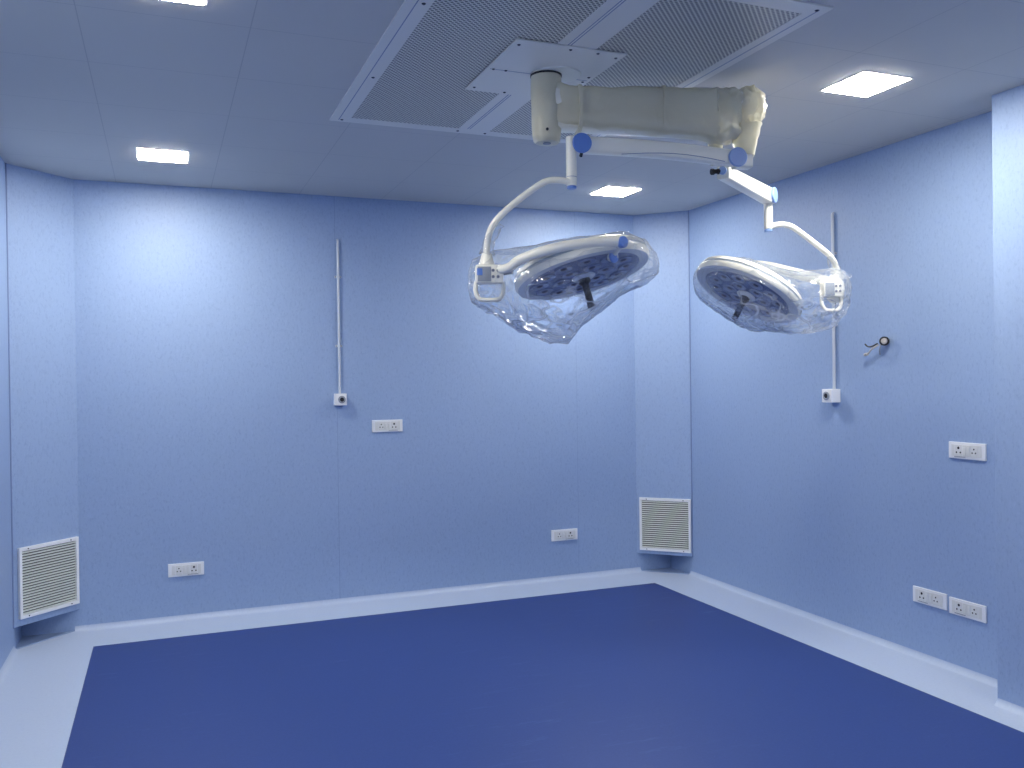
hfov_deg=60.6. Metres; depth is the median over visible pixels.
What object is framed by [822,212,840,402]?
outlet
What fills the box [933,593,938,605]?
socket
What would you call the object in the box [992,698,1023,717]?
baseboard
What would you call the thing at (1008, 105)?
wall
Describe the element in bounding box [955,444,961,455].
socket
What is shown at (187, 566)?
rocker switch
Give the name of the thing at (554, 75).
light
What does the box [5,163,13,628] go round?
trim
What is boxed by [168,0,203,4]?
diffuser
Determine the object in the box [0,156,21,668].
wall
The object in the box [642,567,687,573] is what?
trim
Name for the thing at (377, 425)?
socket plate
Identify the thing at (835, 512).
wall
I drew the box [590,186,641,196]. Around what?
recessed light
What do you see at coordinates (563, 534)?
socket plate
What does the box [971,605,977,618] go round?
socket
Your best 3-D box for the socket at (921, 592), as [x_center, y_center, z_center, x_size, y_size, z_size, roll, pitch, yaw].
[2.233,1.154,4.776,0.003,0.060,0.042,-1,0,-22]
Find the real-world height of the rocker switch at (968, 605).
0.058 m
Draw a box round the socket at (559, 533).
[557,531,561,538]
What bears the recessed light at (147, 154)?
in the ceiling
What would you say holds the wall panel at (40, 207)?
attached to the wall at (211, 430)
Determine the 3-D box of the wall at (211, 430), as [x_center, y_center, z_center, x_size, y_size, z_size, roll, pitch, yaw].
[-0.909,0.106,6.343,4.908,2.855,0.120,-1,0,-22]
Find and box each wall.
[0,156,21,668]
[22,179,670,635]
[671,111,996,678]
[992,84,1023,707]
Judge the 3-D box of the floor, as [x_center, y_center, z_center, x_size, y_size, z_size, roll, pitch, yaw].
[0.413,1.586,3.082,4.908,0.100,7.159,-1,0,-22]
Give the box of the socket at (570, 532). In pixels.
[568,530,572,538]
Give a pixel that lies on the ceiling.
(252, 89)
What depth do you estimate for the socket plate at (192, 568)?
5.77 m
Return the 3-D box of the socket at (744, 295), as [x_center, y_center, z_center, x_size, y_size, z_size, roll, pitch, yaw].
[1.228,-0.463,4.600,0.090,0.058,0.104,-1,0,-22]
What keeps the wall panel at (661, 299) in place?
attached to the wall at (211, 430)
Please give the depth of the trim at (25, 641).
5.38 m
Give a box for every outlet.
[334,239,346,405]
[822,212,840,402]
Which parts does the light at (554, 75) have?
curved arm, mounting plate, handle, extension arm, spring arm, handle, extension arm, spring arm, curved arm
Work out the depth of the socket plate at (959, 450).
4.48 m
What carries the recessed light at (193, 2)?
in the ceiling
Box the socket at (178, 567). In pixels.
[176,565,181,574]
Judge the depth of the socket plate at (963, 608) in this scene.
4.50 m
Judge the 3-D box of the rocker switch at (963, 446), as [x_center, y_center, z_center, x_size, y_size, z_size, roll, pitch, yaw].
[2.325,0.344,4.508,0.006,0.058,0.022,-1,0,-22]
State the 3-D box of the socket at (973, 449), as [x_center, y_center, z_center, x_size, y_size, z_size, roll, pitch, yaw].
[2.348,0.344,4.455,0.003,0.060,0.040,-1,0,-22]
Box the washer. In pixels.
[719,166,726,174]
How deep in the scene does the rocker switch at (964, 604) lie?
4.52 m
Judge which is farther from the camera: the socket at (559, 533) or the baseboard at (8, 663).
the socket at (559, 533)
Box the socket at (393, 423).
[391,421,396,429]
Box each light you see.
[135,147,189,163]
[162,0,207,6]
[465,38,850,345]
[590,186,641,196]
[819,70,913,97]
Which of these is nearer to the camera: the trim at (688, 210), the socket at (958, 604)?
the socket at (958, 604)
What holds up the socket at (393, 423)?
attached to the socket plate at (377, 425)
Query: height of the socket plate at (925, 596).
0.087 m
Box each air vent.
[17,536,79,619]
[639,497,690,552]
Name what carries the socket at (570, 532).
attached to the socket plate at (563, 534)
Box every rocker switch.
[182,565,185,573]
[186,565,189,573]
[925,592,928,602]
[929,593,932,603]
[962,445,965,456]
[963,603,966,614]
[966,445,969,456]
[967,604,970,615]
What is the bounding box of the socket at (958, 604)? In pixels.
[955,601,962,613]
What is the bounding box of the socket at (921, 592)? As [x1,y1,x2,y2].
[919,590,924,601]
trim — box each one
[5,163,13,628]
[16,631,73,648]
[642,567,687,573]
[688,210,692,556]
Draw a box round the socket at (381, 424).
[379,422,383,429]
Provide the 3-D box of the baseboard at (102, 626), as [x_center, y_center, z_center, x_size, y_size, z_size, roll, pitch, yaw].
[-0.858,1.518,6.284,4.087,0.034,0.034,-1,0,-22]
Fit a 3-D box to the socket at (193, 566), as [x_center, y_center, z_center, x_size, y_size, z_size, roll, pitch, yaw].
[-2.101,1.222,5.793,0.042,0.060,0.003,-1,0,-22]
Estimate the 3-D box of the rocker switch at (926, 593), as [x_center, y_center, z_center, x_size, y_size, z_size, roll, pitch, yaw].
[2.245,1.154,4.742,0.006,0.058,0.022,-1,0,-22]
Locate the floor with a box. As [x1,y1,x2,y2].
[0,571,1023,767]
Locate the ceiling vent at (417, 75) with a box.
[329,0,833,142]
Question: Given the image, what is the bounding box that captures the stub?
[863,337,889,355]
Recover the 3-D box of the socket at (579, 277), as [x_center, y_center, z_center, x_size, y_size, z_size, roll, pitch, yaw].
[0.308,-0.460,3.779,0.106,0.040,0.103,-1,0,-22]
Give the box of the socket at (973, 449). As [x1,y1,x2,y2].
[970,446,977,457]
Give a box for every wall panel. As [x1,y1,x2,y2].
[7,164,79,627]
[633,211,691,556]
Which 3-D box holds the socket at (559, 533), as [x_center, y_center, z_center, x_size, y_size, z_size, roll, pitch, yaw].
[0.367,1.170,6.776,0.040,0.060,0.003,-1,0,-22]
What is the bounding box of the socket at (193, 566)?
[191,564,196,573]
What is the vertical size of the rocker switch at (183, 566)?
0.058 m
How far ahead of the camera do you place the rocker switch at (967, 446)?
4.49 m
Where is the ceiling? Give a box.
[0,0,1023,214]
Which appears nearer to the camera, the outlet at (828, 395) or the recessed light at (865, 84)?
the recessed light at (865, 84)
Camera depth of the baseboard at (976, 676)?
5.20 m
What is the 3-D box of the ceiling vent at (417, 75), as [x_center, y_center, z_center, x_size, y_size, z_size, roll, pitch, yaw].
[0.115,-1.315,3.713,1.430,0.009,1.915,-1,0,-22]
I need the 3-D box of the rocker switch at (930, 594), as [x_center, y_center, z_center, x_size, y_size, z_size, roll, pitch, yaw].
[2.253,1.154,4.720,0.006,0.058,0.022,-1,0,-22]
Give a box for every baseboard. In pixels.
[0,646,19,686]
[75,567,641,632]
[688,571,996,687]
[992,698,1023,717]
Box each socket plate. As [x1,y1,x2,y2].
[168,561,203,577]
[372,419,402,431]
[551,528,577,540]
[913,585,946,609]
[949,441,986,460]
[949,597,986,622]
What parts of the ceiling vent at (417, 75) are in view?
perforated panel, perforated panel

